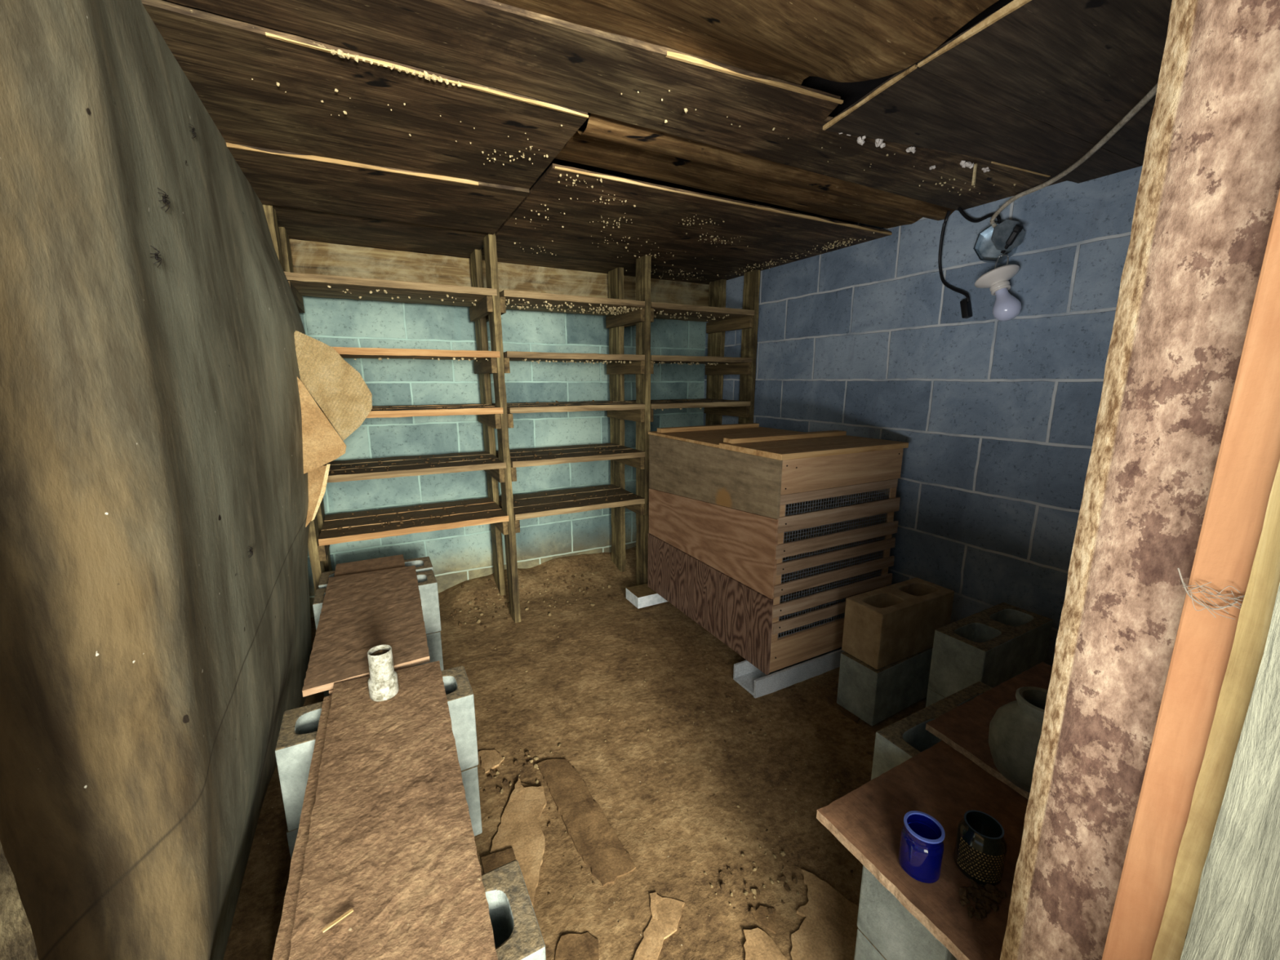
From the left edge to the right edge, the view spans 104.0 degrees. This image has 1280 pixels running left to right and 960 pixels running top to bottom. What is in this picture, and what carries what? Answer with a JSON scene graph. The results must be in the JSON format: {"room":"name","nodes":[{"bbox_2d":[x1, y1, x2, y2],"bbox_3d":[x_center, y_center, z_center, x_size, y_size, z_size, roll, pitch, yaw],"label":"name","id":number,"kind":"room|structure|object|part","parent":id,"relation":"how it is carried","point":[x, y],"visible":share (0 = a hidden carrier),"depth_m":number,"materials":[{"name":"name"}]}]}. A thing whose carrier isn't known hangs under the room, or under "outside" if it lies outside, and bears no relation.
{"room":"root cellar","nodes":[
{"label":"root cellar","id":0,"kind":"room"},
{"bbox_2d":[0,832,39,959],"bbox_3d":[-0.626,0.233,0.209,0.452,1.929,0.080,-6,13,-27],"label":"wall","id":1,"kind":"structure","parent":0,"point":[18,938],"depth_m":0.35,"materials":[{"name":"stone"}]},
{"bbox_2d":[0,0,311,959],"bbox_3d":[-0.982,0.057,1.032,0.425,1.840,1.850,-6,13,-27],"label":"wall","id":2,"kind":"structure","parent":0,"point":[152,666],"depth_m":0.57,"materials":[{"name":"brown stone"}]},
{"bbox_2d":[150,244,161,267],"bbox_3d":[-0.660,-0.305,0.682,0.007,0.026,0.026,-6,13,-27],"label":"spider","id":3,"kind":"object","parent":2,"relation":"attached to","point":[157,257],"visible":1,"depth_m":0.68,"materials":[{"name":"black"}]},
{"bbox_2d":[157,187,169,212],"bbox_3d":[-0.705,-0.414,0.742,0.008,0.028,0.029,-6,13,-27],"label":"spider","id":4,"kind":"object","parent":2,"relation":"attached to","point":[164,200],"visible":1,"depth_m":0.74,"materials":[{"name":"black"}]},
{"bbox_2d":[188,123,196,138],"bbox_3d":[-0.848,-0.660,0.949,0.007,0.024,0.025,-6,13,-27],"label":"spider","id":5,"kind":"object","parent":2,"relation":"attached to","point":[193,128],"visible":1,"depth_m":0.95,"materials":[{"name":"black"}]},
{"bbox_2d":[248,546,253,557],"bbox_3d":[-0.781,0.145,1.003,0.007,0.024,0.023,-6,13,-27],"label":"spider","id":6,"kind":"object","parent":2,"relation":"attached to","point":[251,549],"visible":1,"depth_m":1.00,"materials":[{"name":"black"}]},
{"bbox_2d":[293,330,372,527],"bbox_3d":[-1.035,-0.161,1.677,0.263,0.652,0.082,-6,13,-27],"label":"cardboard sheet","id":7,"kind":"object","parent":2,"relation":"attached to","point":[340,391],"visible":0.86,"depth_m":1.65,"materials":[{"name":"beige cardboard"}]},
{"bbox_2d":[141,0,588,188],"bbox_3d":[-0.623,-0.838,1.174,0.863,0.014,0.550,-6,13,-27],"label":"ceiling panel","id":8,"kind":"object","parent":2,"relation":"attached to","point":[220,56],"visible":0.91,"depth_m":1.10,"materials":[{"name":"brown wood"}]},
{"bbox_2d":[226,142,528,234],"bbox_3d":[-0.850,-0.914,1.597,0.866,0.014,0.521,-6,13,-27],"label":"sheet","id":9,"kind":"object","parent":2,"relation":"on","point":[282,178],"visible":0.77,"depth_m":1.56,"materials":[{"name":"brown wood"}]},
{"bbox_2d":[298,244,706,617],"bbox_3d":[-0.713,-0.315,2.804,2.790,1.970,0.150,-6,13,-27],"label":"wall","id":10,"kind":"structure","parent":0,"point":[458,555],"depth_m":2.68,"materials":[{"name":"blue concrete"}]},
{"bbox_2d":[289,239,709,306],"bbox_3d":[-0.558,-1.048,2.629,2.239,0.148,0.041,-6,13,-27],"label":"board","id":11,"kind":"object","parent":10,"relation":"attached to","point":[307,257],"visible":0.76,"depth_m":2.43,"materials":[{"name":"brown wood"}]},
{"bbox_2d":[223,546,926,959],"bbox_3d":[0.091,0.823,1.464,2.560,0.104,3.360,-6,13,-27],"label":"floor","id":12,"kind":"structure","parent":0,"point":[671,860],"depth_m":1.51,"materials":[{"name":"brown soil"}]},
{"bbox_2d":[323,631,444,697],"bbox_3d":[-0.958,0.674,1.877,0.390,0.196,0.143,-6,13,-27],"label":"concrete block","id":13,"kind":"object","parent":12,"relation":"on","point":[433,639],"visible":0.02,"depth_m":1.89,"materials":[{"name":"grey concrete"}]},
{"bbox_2d":[312,569,441,634],"bbox_3d":[-0.955,0.481,1.839,0.390,0.196,0.143,-6,13,-28],"label":"concrete block","id":14,"kind":"object","parent":13,"relation":"on","point":[427,582],"visible":0.29,"depth_m":1.85,"materials":[{"name":"grey concrete"}]},
{"bbox_2d":[328,666,409,695],"bbox_3d":[-0.822,0.434,1.539,0.210,0.012,0.718,-6,13,-27],"label":"board","id":15,"kind":"object","parent":14,"relation":"on","point":[331,691],"visible":0.02,"depth_m":1.19,"materials":[{"name":"brown wood"}]},
{"bbox_2d":[302,564,430,697],"bbox_3d":[-0.831,0.415,1.556,0.297,0.019,0.761,-6,13,-27],"label":"board","id":16,"kind":"object","parent":15,"relation":"on","point":[360,612],"visible":0.94,"depth_m":1.46,"materials":[{"name":"brown wood"}]},
{"bbox_2d":[286,765,482,861],"bbox_3d":[-0.605,0.806,1.220,0.390,0.196,0.143,-6,13,-27],"label":"concrete block","id":17,"kind":"object","parent":12,"relation":"on","point":[469,775],"visible":0.03,"depth_m":1.23,"materials":[{"name":"grey concrete"}]},
{"bbox_2d":[275,665,478,831],"bbox_3d":[-0.602,0.613,1.183,0.390,0.196,0.143,-6,13,-28],"label":"concrete block","id":18,"kind":"object","parent":17,"relation":"on","point":[294,750],"visible":0.38,"depth_m":1.12,"materials":[{"name":"grey concrete"}]},
{"bbox_2d":[478,749,503,773],"bbox_3d":[-0.453,0.853,1.526,0.066,0.008,0.096,-6,13,-27],"label":"fragment","id":19,"kind":"object","parent":12,"relation":"on","point":[490,759],"visible":1,"depth_m":1.52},
{"bbox_2d":[480,848,515,873],"bbox_3d":[-0.338,0.913,1.196,0.074,0.018,0.063,-6,13,-27],"label":"fragment","id":20,"kind":"object","parent":12,"relation":"on","point":[491,862],"visible":0.62,"depth_m":1.20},
{"bbox_2d":[262,203,759,622],"bbox_3d":[-0.414,-0.226,2.546,2.191,1.739,0.432,-6,13,-27],"label":"shelving","id":21,"kind":"object","parent":12,"relation":"on","point":[504,515],"visible":0.81,"depth_m":2.38,"materials":[{"name":"brown wood"}]},
{"bbox_3d":[-1.289,-0.097,1.910,0.034,1.738,0.104,-6,13,-27],"label":"post","id":22,"kind":"part","parent":21,"relation":"part of","materials":[{"name":"brown wood"}]},
{"bbox_3d":[-1.436,-0.161,2.175,0.034,1.719,0.134,-6,13,-27],"label":"post","id":23,"kind":"part","parent":21,"relation":"part of","materials":[{"name":"brown wood"}]},
{"bbox_3d":[-0.764,-0.232,2.526,0.055,1.718,0.133,-6,13,-27],"label":"post","id":24,"kind":"part","parent":21,"relation":"part of","materials":[{"name":"brown wood"}]},
{"bbox_3d":[-0.618,-0.168,2.261,0.055,1.737,0.104,-6,13,-27],"label":"post","id":25,"kind":"part","parent":21,"relation":"part of","materials":[{"name":"brown wood"}]},
{"bbox_2d":[324,398,724,533],"bbox_3d":[-0.419,-0.143,2.548,2.073,0.505,0.356,-6,13,-27],"label":"crumbs","id":26,"kind":"object","parent":21,"relation":"on","point":[390,406],"visible":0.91,"depth_m":2.32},
{"bbox_2d":[327,285,728,410],"bbox_3d":[-0.363,-0.580,2.419,1.902,0.507,0.287,-6,13,-27],"label":"beads","id":27,"kind":"object","parent":21,"relation":"on","point":[611,310],"visible":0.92,"depth_m":2.44},
{"bbox_3d":[-0.131,-0.298,2.858,0.033,1.717,0.133,-6,13,-27],"label":"post","id":28,"kind":"part","parent":21,"relation":"part of","materials":[{"name":"brown wood"}]},
{"bbox_3d":[0.016,-0.235,2.592,0.033,1.738,0.104,-6,13,-27],"label":"post","id":29,"kind":"part","parent":21,"relation":"part of","materials":[{"name":"brown wood"}]},
{"bbox_3d":[0.467,-0.362,3.171,0.034,1.718,0.134,-6,13,-27],"label":"post","id":30,"kind":"part","parent":21,"relation":"part of","materials":[{"name":"brown wood"}]},
{"bbox_3d":[0.613,-0.298,2.905,0.034,1.739,0.102,-6,13,-27],"label":"post","id":31,"kind":"part","parent":21,"relation":"part of","materials":[{"name":"brown wood"}]},
{"bbox_2d":[490,777,546,905],"bbox_3d":[-0.303,0.898,1.273,0.134,0.019,0.352,0,11,-2],"label":"fragment","id":32,"kind":"object","parent":12,"relation":"on","point":[519,829],"visible":0.84,"depth_m":1.27,"materials":[{"name":"beige cardboard"}]},
{"bbox_2d":[555,932,599,959],"bbox_3d":[-0.122,0.960,0.990,0.090,0.008,0.117,-3,12,-13],"label":"fragment","id":33,"kind":"object","parent":12,"relation":"on","point":[584,946],"visible":1,"depth_m":1.02,"materials":[{"name":"brown cardboard"}]},
{"bbox_2d":[537,759,635,886],"bbox_3d":[-0.158,0.889,1.345,0.114,0.008,0.437,-6,13,-27],"label":"fragment","id":34,"kind":"object","parent":12,"relation":"on","point":[598,846],"visible":1,"depth_m":1.30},
{"bbox_2d":[439,568,839,932],"bbox_3d":[-0.178,0.742,1.887,0.907,0.100,2.218,-6,13,-27],"label":"loose stones","id":35,"kind":"object","parent":12,"relation":"on","point":[535,766],"visible":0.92,"depth_m":1.53},
{"bbox_2d":[626,583,667,608],"bbox_3d":[0.271,0.573,2.727,0.710,0.060,0.138,-6,13,-27],"label":"concrete block","id":36,"kind":"object","parent":12,"relation":"on","point":[641,596],"visible":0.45,"depth_m":2.55,"materials":[{"name":"white concrete"}]},
{"bbox_2d":[647,422,908,675],"bbox_3d":[0.550,0.196,2.303,0.673,0.841,0.924,-6,13,-27],"label":"crate","id":37,"kind":"object","parent":36,"relation":"on","point":[762,537],"visible":0.91,"depth_m":1.96,"materials":[{"name":"brown wood"}]},
{"bbox_3d":[0.259,0.494,2.206,0.014,0.296,0.902,-6,13,-27],"label":"panel","id":38,"kind":"part","parent":37,"relation":"part of","materials":[{"name":"brown wood"}]},
{"bbox_3d":[0.263,0.203,2.148,0.012,0.298,0.904,-6,13,-27],"label":"panel","id":39,"kind":"part","parent":37,"relation":"part of","materials":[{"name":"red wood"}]},
{"bbox_3d":[0.264,-0.013,2.105,0.012,0.270,0.904,-6,13,-27],"label":"panel","id":40,"kind":"part","parent":37,"relation":"part of","materials":[{"name":"brown wood"}]},
{"bbox_3d":[0.759,0.623,1.994,0.641,0.122,0.016,-6,13,-27],"label":"rail","id":41,"kind":"part","parent":37,"relation":"part of","materials":[{"name":"brown wood"}]},
{"bbox_3d":[0.545,0.598,2.387,0.627,0.012,0.866,-6,13,-27],"label":"panel","id":42,"kind":"part","parent":37,"relation":"part of","materials":[{"name":"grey wood"}]},
{"bbox_3d":[0.826,0.183,2.464,0.012,0.797,0.880,-6,13,-27],"label":"panel","id":43,"kind":"part","parent":37,"relation":"part of","materials":[{"name":"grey wood"}]},
{"bbox_3d":[0.761,-0.039,1.860,0.643,0.123,0.018,-6,13,-27],"label":"rail","id":44,"kind":"part","parent":37,"relation":"part of","materials":[{"name":"brown wood"}]},
{"bbox_2d":[649,892,657,919],"bbox_3d":[0.030,0.938,1.099,0.016,0.008,0.058,0,11,0],"label":"fragment","id":45,"kind":"object","parent":12,"relation":"on","point":[652,895],"visible":1,"depth_m":1.10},
{"bbox_2d":[633,893,684,959],"bbox_3d":[0.035,0.951,1.037,0.066,0.008,0.180,5,12,22],"label":"fragment","id":46,"kind":"object","parent":12,"relation":"on","point":[668,910],"visible":1,"depth_m":1.05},
{"bbox_2d":[752,905,776,934],"bbox_3d":[0.267,0.943,1.074,0.049,0.007,0.050,3,12,14],"label":"fragment","id":47,"kind":"object","parent":12,"relation":"on","point":[762,912],"visible":1,"depth_m":1.07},
{"bbox_2d":[742,928,787,959],"bbox_3d":[0.244,0.958,0.997,0.086,0.009,0.122,-6,13,-27],"label":"fragment","id":48,"kind":"object","parent":12,"relation":"on","point":[758,945],"visible":1,"depth_m":1.02,"materials":[{"name":"beige cardboard"}]},
{"bbox_2d":[733,647,844,697],"bbox_3d":[0.713,0.721,2.037,0.735,0.080,0.127,-6,13,-27],"label":"concrete block","id":49,"kind":"object","parent":12,"relation":"on","point":[758,684],"visible":0.48,"depth_m":1.92,"materials":[{"name":"grey concrete"}]},
{"bbox_2d":[790,869,858,959],"bbox_3d":[0.411,0.949,1.042,0.198,0.012,0.261,2,12,10],"label":"fragment","id":50,"kind":"object","parent":12,"relation":"on","point":[828,931],"visible":0.77,"depth_m":1.05,"materials":[{"name":"brown cardboard"}]},
{"bbox_2d":[812,682,859,723],"bbox_3d":[0.701,0.796,1.800,0.058,0.009,0.236,-6,13,-27],"label":"fragment","id":51,"kind":"object","parent":12,"relation":"on","point":[831,699],"visible":0.8,"depth_m":1.78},
{"bbox_2d":[853,928,886,959],"bbox_3d":[0.582,0.868,0.916,0.390,0.196,0.143,-6,13,-27],"label":"concrete block","id":52,"kind":"object","parent":12,"relation":"on","point":[865,949],"visible":0.02,"depth_m":0.86,"materials":[{"name":"grey concrete"}]},
{"bbox_2d":[857,865,957,959],"bbox_3d":[0.581,0.674,0.878,0.390,0.196,0.143,-6,13,-27],"label":"concrete block","id":53,"kind":"object","parent":52,"relation":"on","point":[895,931],"visible":0.1,"depth_m":0.80,"materials":[{"name":"grey concrete"}]},
{"bbox_2d":[836,647,933,725],"bbox_3d":[0.902,0.691,1.795,0.390,0.196,0.143,-7,13,-29],"label":"concrete block","id":54,"kind":"object","parent":12,"relation":"on","point":[873,695],"visible":0.59,"depth_m":1.70,"materials":[{"name":"grey concrete"}]},
{"bbox_2d":[841,577,954,669],"bbox_3d":[0.913,0.495,1.767,0.390,0.196,0.143,-6,13,-27],"label":"concrete block","id":55,"kind":"object","parent":54,"relation":"on","point":[884,626],"visible":0.96,"depth_m":1.70,"materials":[{"name":"brown concrete"}]},
{"bbox_2d":[925,688,945,706],"bbox_3d":[1.092,0.732,1.591,0.390,0.196,0.143,-6,13,-27],"label":"concrete block","id":56,"kind":"object","parent":12,"relation":"on","point":[932,696],"visible":0.02,"depth_m":1.53,"materials":[{"name":"grey concrete"}]},
{"bbox_2d":[928,602,1053,697],"bbox_3d":[1.090,0.538,1.553,0.390,0.196,0.143,-6,13,-28],"label":"concrete block","id":57,"kind":"object","parent":56,"relation":"on","point":[993,646],"visible":0.79,"depth_m":1.49,"materials":[{"name":"grey concrete"}]},
{"bbox_3d":[-0.332,0.913,0.689,0.390,0.196,0.143,-6,13,-27],"label":"concrete block","id":58,"kind":"object","parent":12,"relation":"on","visible":0},
{"bbox_2d":[481,859,546,959],"bbox_3d":[-0.330,0.720,0.652,0.390,0.196,0.143,-6,13,-28],"label":"concrete block","id":59,"kind":"object","parent":58,"relation":"on","point":[517,933],"visible":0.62,"depth_m":0.73,"materials":[{"name":"grey concrete"}]},
{"bbox_2d":[271,695,331,959],"bbox_3d":[-0.454,0.582,0.808,0.206,0.012,0.902,-6,13,-27],"label":"board","id":60,"kind":"object","parent":59,"relation":"on","point":[282,951],"visible":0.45,"depth_m":0.79,"materials":[{"name":"brown wood"}]},
{"bbox_2d":[288,660,497,959],"bbox_3d":[-0.410,0.562,0.823,0.237,0.020,0.941,-6,13,-26],"label":"board","id":61,"kind":"object","parent":60,"relation":"on","point":[391,841],"visible":0.97,"depth_m":0.78,"materials":[{"name":"brown wood"}]},
{"bbox_2d":[322,907,353,932],"bbox_3d":[-0.398,0.581,0.659,0.004,0.002,0.036,10,15,41],"label":"wood splinter","id":62,"kind":"object","parent":61,"relation":"on","point":[351,910],"visible":1,"depth_m":0.66,"materials":[{"name":"beige wood"}]},
{"bbox_2d":[367,644,399,701],"bbox_3d":[-0.584,0.435,1.132,0.060,0.109,0.060,-6,13,-27],"label":"pipe fitting","id":63,"kind":"object","parent":61,"relation":"on","point":[383,682],"visible":1,"depth_m":1.11,"materials":[{"name":"white plastic"}]},
{"bbox_3d":[-1.037,0.643,2.030,0.390,0.196,0.143,-6,13,-28],"label":"concrete block","id":64,"kind":"object","parent":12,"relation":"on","visible":0},
{"bbox_2d":[318,556,433,588],"bbox_3d":[-1.034,0.450,1.992,0.390,0.196,0.143,-6,13,-27],"label":"concrete block","id":65,"kind":"object","parent":64,"relation":"on","point":[422,564],"visible":0.12,"depth_m":2.00,"materials":[{"name":"grey concrete"}]},
{"bbox_2d":[333,554,404,576],"bbox_3d":[-1.060,0.344,1.969,0.241,0.018,0.161,-6,13,-27],"label":"board","id":66,"kind":"object","parent":65,"relation":"on","point":[397,561],"visible":0.73,"depth_m":1.97,"materials":[{"name":"brown wood"}]},
{"bbox_3d":[0.709,0.820,1.151,0.390,0.196,0.143,-6,13,-27],"label":"concrete block","id":67,"kind":"object","parent":12,"relation":"on","visible":0},
{"bbox_2d":[871,681,992,780],"bbox_3d":[0.708,0.627,1.115,0.390,0.196,0.143,-6,13,-27],"label":"concrete block","id":68,"kind":"object","parent":67,"relation":"on","point":[901,740],"visible":0.16,"depth_m":1.09,"materials":[{"name":"grey concrete"}]},
{"bbox_2d":[816,740,1027,959],"bbox_3d":[0.616,0.566,0.867,0.579,0.019,0.273,-6,13,-27],"label":"board","id":69,"kind":"object","parent":68,"relation":"on","point":[940,782],"visible":0.38,"depth_m":0.82,"materials":[{"name":"brown wood"}]},
{"bbox_2d":[897,810,945,883],"bbox_3d":[0.417,0.544,0.742,0.055,0.074,0.055,-6,13,-27],"label":"glass jar","id":70,"kind":"object","parent":69,"relation":"on","point":[921,851],"visible":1,"depth_m":0.73,"materials":[{"name":"blue glass"}]},
{"bbox_2d":[953,809,1007,885],"bbox_3d":[0.503,0.542,0.739,0.060,0.078,0.060,-6,13,-27],"label":"candle holder","id":71,"kind":"object","parent":69,"relation":"on","point":[980,848],"visible":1,"depth_m":0.72,"materials":[{"name":"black glass"}]},
{"bbox_2d":[958,878,1006,919],"bbox_3d":[0.483,0.587,0.707,0.090,0.017,0.045,-6,13,-27],"label":"crumbs","id":72,"kind":"object","parent":69,"relation":"on","point":[990,893],"visible":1,"depth_m":0.70,"materials":[{"name":"soil"}]},
{"bbox_2d":[925,662,1051,799],"bbox_3d":[0.868,0.516,1.020,0.504,0.016,0.304,-6,13,-27],"label":"board","id":73,"kind":"object","parent":69,"relation":"on","point":[965,728],"visible":0.25,"depth_m":1.04,"materials":[{"name":"brown wood"}]},
{"bbox_2d":[988,686,1048,791],"bbox_3d":[0.703,0.456,0.882,0.142,0.155,0.142,-6,13,-27],"label":"pot","id":74,"kind":"object","parent":73,"relation":"on","point":[1015,726],"visible":0.5,"depth_m":0.86,"materials":[{"name":"grey ceramic"}]},
{"bbox_2d":[163,0,1013,223],"bbox_3d":[-0.044,-0.997,1.388,2.790,0.075,2.990,-6,13,-27],"label":"ceiling","id":75,"kind":"structure","parent":0,"point":[850,93],"depth_m":1.19,"materials":[{"name":"brown wood"}]},
{"bbox_2d":[272,204,487,257],"bbox_3d":[-1.095,-1.015,2.055,0.876,0.012,0.532,-6,13,-27],"label":"sheet","id":76,"kind":"object","parent":75,"relation":"attached to","point":[303,224],"visible":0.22,"depth_m":2.04,"materials":[{"name":"brown wood"}]},
{"bbox_2d":[166,0,1066,210],"bbox_3d":[0.220,-0.838,1.122,2.302,0.013,0.345,-6,13,-27],"label":"ceiling panel","id":77,"kind":"object","parent":75,"relation":"attached to","point":[488,42],"visible":0.84,"depth_m":1.02,"materials":[{"name":"brown wood"}]},
{"bbox_2d":[960,160,973,168],"bbox_3d":[0.889,-0.857,1.362,0.036,0.022,0.024,1,11,6],"label":"tuft","id":78,"kind":"object","parent":77,"relation":"attached to","point":[968,164],"visible":1,"depth_m":1.35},
{"bbox_2d":[971,163,977,185],"bbox_3d":[0.946,-0.864,1.414,0.006,0.054,0.006,-6,13,-27],"label":"root","id":79,"kind":"object","parent":77,"relation":"hanging from","point":[975,169],"visible":1,"depth_m":1.41,"materials":[{"name":"brown wood"}]},
{"bbox_2d":[957,207,1001,222],"bbox_3d":[1.164,-0.906,1.715,0.017,0.092,0.153,-6,13,-27],"label":"cord","id":80,"kind":"object","parent":77,"relation":"hanging from","point":[960,210],"visible":0.97,"depth_m":1.73,"materials":[{"name":"black rubber"}]},
{"bbox_2d":[982,167,990,172],"bbox_3d":[0.994,-0.892,1.437,0.021,0.013,0.016,-6,13,-27],"label":"tuft","id":81,"kind":"object","parent":77,"relation":"attached to","point":[987,169],"visible":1,"depth_m":1.43,"materials":[{"name":"white"}]},
{"bbox_2d":[480,163,892,284],"bbox_3d":[0.095,-1.050,2.261,1.431,0.014,1.286,-6,13,-27],"label":"ceiling panel","id":82,"kind":"object","parent":75,"relation":"attached to","point":[769,233],"visible":0.8,"depth_m":2.00,"materials":[{"name":"brown wood"}]},
{"bbox_2d":[251,48,1015,282],"bbox_3d":[-0.061,-0.983,1.926,2.021,0.028,1.755,-4,12,-21],"label":"fungus specks","id":83,"kind":"object","parent":82,"relation":"on","point":[340,54],"visible":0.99,"depth_m":1.33,"materials":[{"name":"beige"}]},
{"bbox_2d":[493,0,998,84],"bbox_3d":[-0.035,-0.707,0.568,1.326,0.070,0.671,-6,13,-27],"label":"sheet","id":84,"kind":"object","parent":75,"relation":"attached to","point":[791,41],"visible":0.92,"depth_m":0.84,"materials":[{"name":"brown wood"}]},
{"bbox_2d":[703,165,1143,666],"bbox_3d":[1.156,-0.178,2.120,0.150,1.970,2.840,-6,13,-27],"label":"wall","id":85,"kind":"structure","parent":0,"point":[997,419],"depth_m":1.84,"materials":[{"name":"blue concrete"}]},
{"bbox_2d":[554,113,955,228],"bbox_3d":[0.453,-0.931,1.603,1.428,0.033,0.286,-6,13,-27],"label":"sheet","id":86,"kind":"object","parent":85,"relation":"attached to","point":[606,143],"visible":0.96,"depth_m":1.49,"materials":[{"name":"brown wood"}]},
{"bbox_2d":[937,211,972,318],"bbox_3d":[1.142,-0.777,1.808,0.038,0.379,0.143,-6,13,-27],"label":"extension cord","id":87,"kind":"object","parent":85,"relation":"attached to","point":[966,306],"visible":1,"depth_m":1.81,"materials":[{"name":"black rubber"}]},
{"bbox_2d":[822,62,1142,183],"bbox_3d":[0.892,-0.850,1.270,0.977,0.013,0.270,-6,13,-27],"label":"sheet","id":88,"kind":"object","parent":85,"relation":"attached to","point":[916,106],"visible":0.94,"depth_m":1.17,"materials":[{"name":"brown wood"}]},
{"bbox_2d":[857,135,866,145],"bbox_3d":[0.541,-0.830,1.221,0.020,0.021,0.031,5,12,23],"label":"tuft","id":89,"kind":"object","parent":88,"relation":"attached to","point":[860,140],"visible":1,"depth_m":1.21,"materials":[{"name":"white"}]},
{"bbox_2d":[875,138,884,147],"bbox_3d":[0.592,-0.833,1.236,0.021,0.020,0.036,9,15,39],"label":"tuft","id":90,"kind":"object","parent":88,"relation":"attached to","point":[878,142],"visible":1,"depth_m":1.23,"materials":[{"name":"white"}]},
{"bbox_2d":[906,146,915,153],"bbox_3d":[0.695,-0.841,1.274,0.028,0.016,0.026,-6,13,-27],"label":"tuft","id":91,"kind":"object","parent":88,"relation":"attached to","point":[912,149],"visible":1,"depth_m":1.27,"materials":[{"name":"white"}]},
{"bbox_2d":[973,219,1024,268],"bbox_3d":[1.184,-0.768,1.655,0.108,0.164,0.145,-10,15,-41],"label":"junction box","id":92,"kind":"object","parent":85,"relation":"attached to","point":[996,245],"visible":0.88,"depth_m":1.62,"materials":[{"name":"silver metal"}]},
{"bbox_2d":[974,264,1021,321],"bbox_3d":[1.194,-0.617,1.666,0.126,0.175,0.143,-6,13,-27],"label":"bulb","id":93,"kind":"object","parent":92,"relation":"hanging from","point":[1006,307],"visible":1,"depth_m":1.63,"materials":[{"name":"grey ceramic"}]},
{"bbox_3d":[1.207,-0.578,1.645,0.078,0.107,0.081,-6,13,-27],"label":"bulb","id":94,"kind":"part","parent":93,"relation":"part of","materials":[{"name":"white glass"}]},
{"bbox_3d":[1.190,-0.791,1.618,0.099,0.099,0.017,1,11,6],"label":"plate","id":95,"kind":"part","parent":92,"relation":"part of","materials":[{"name":"grey metal"}]},
{"bbox_2d":[1000,0,1279,959],"bbox_3d":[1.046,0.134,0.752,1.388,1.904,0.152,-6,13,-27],"label":"post","id":96,"kind":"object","parent":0,"point":[1208,192],"depth_m":0.41,"materials":[{"name":"paint"}]},
{"bbox_2d":[917,0,1172,165],"bbox_3d":[1.053,-0.784,0.954,0.998,0.014,0.473,-6,13,-27],"label":"sheet","id":97,"kind":"object","parent":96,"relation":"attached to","point":[1077,68],"visible":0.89,"depth_m":0.93,"materials":[{"name":"brown wood"}]},
{"bbox_2d":[990,84,1156,228],"bbox_3d":[1.125,-0.804,1.297,0.090,0.083,0.775,3,12,13],"label":"cable","id":98,"kind":"object","parent":97,"relation":"attached to","point":[1150,95],"visible":0.89,"depth_m":1.28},
{"bbox_2d":[1102,188,1279,959],"bbox_3d":[0.449,0.203,0.408,0.040,1.900,0.030,-6,13,-27],"label":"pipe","id":99,"kind":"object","parent":96,"relation":"attached to","point":[1249,454],"depth_m":0.38,"materials":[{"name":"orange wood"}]},
{"bbox_2d":[1177,568,1244,619],"bbox_3d":[0.428,0.088,0.368,0.009,0.030,0.056,-5,12,-22],"label":"twine","id":100,"kind":"object","parent":99,"relation":"attached to","point":[1179,570],"visible":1,"depth_m":0.37,"materials":[{"name":"beige fabric"}]},
{"bbox_2d":[1151,457,1279,959],"bbox_3d":[0.455,0.257,0.396,0.050,1.801,0.016,-6,13,-27],"label":"trim","id":101,"kind":"structure","parent":96,"relation":"attached to","point":[1262,592],"depth_m":0.37,"materials":[{"name":"yellow wood"}]},
{"bbox_2d":[1178,592,1279,959],"bbox_3d":[0.475,0.272,0.345,0.066,1.792,0.097,-6,13,-27],"label":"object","id":102,"kind":"structure","parent":96,"relation":"attached to","point":[1235,915],"depth_m":0.35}
]}

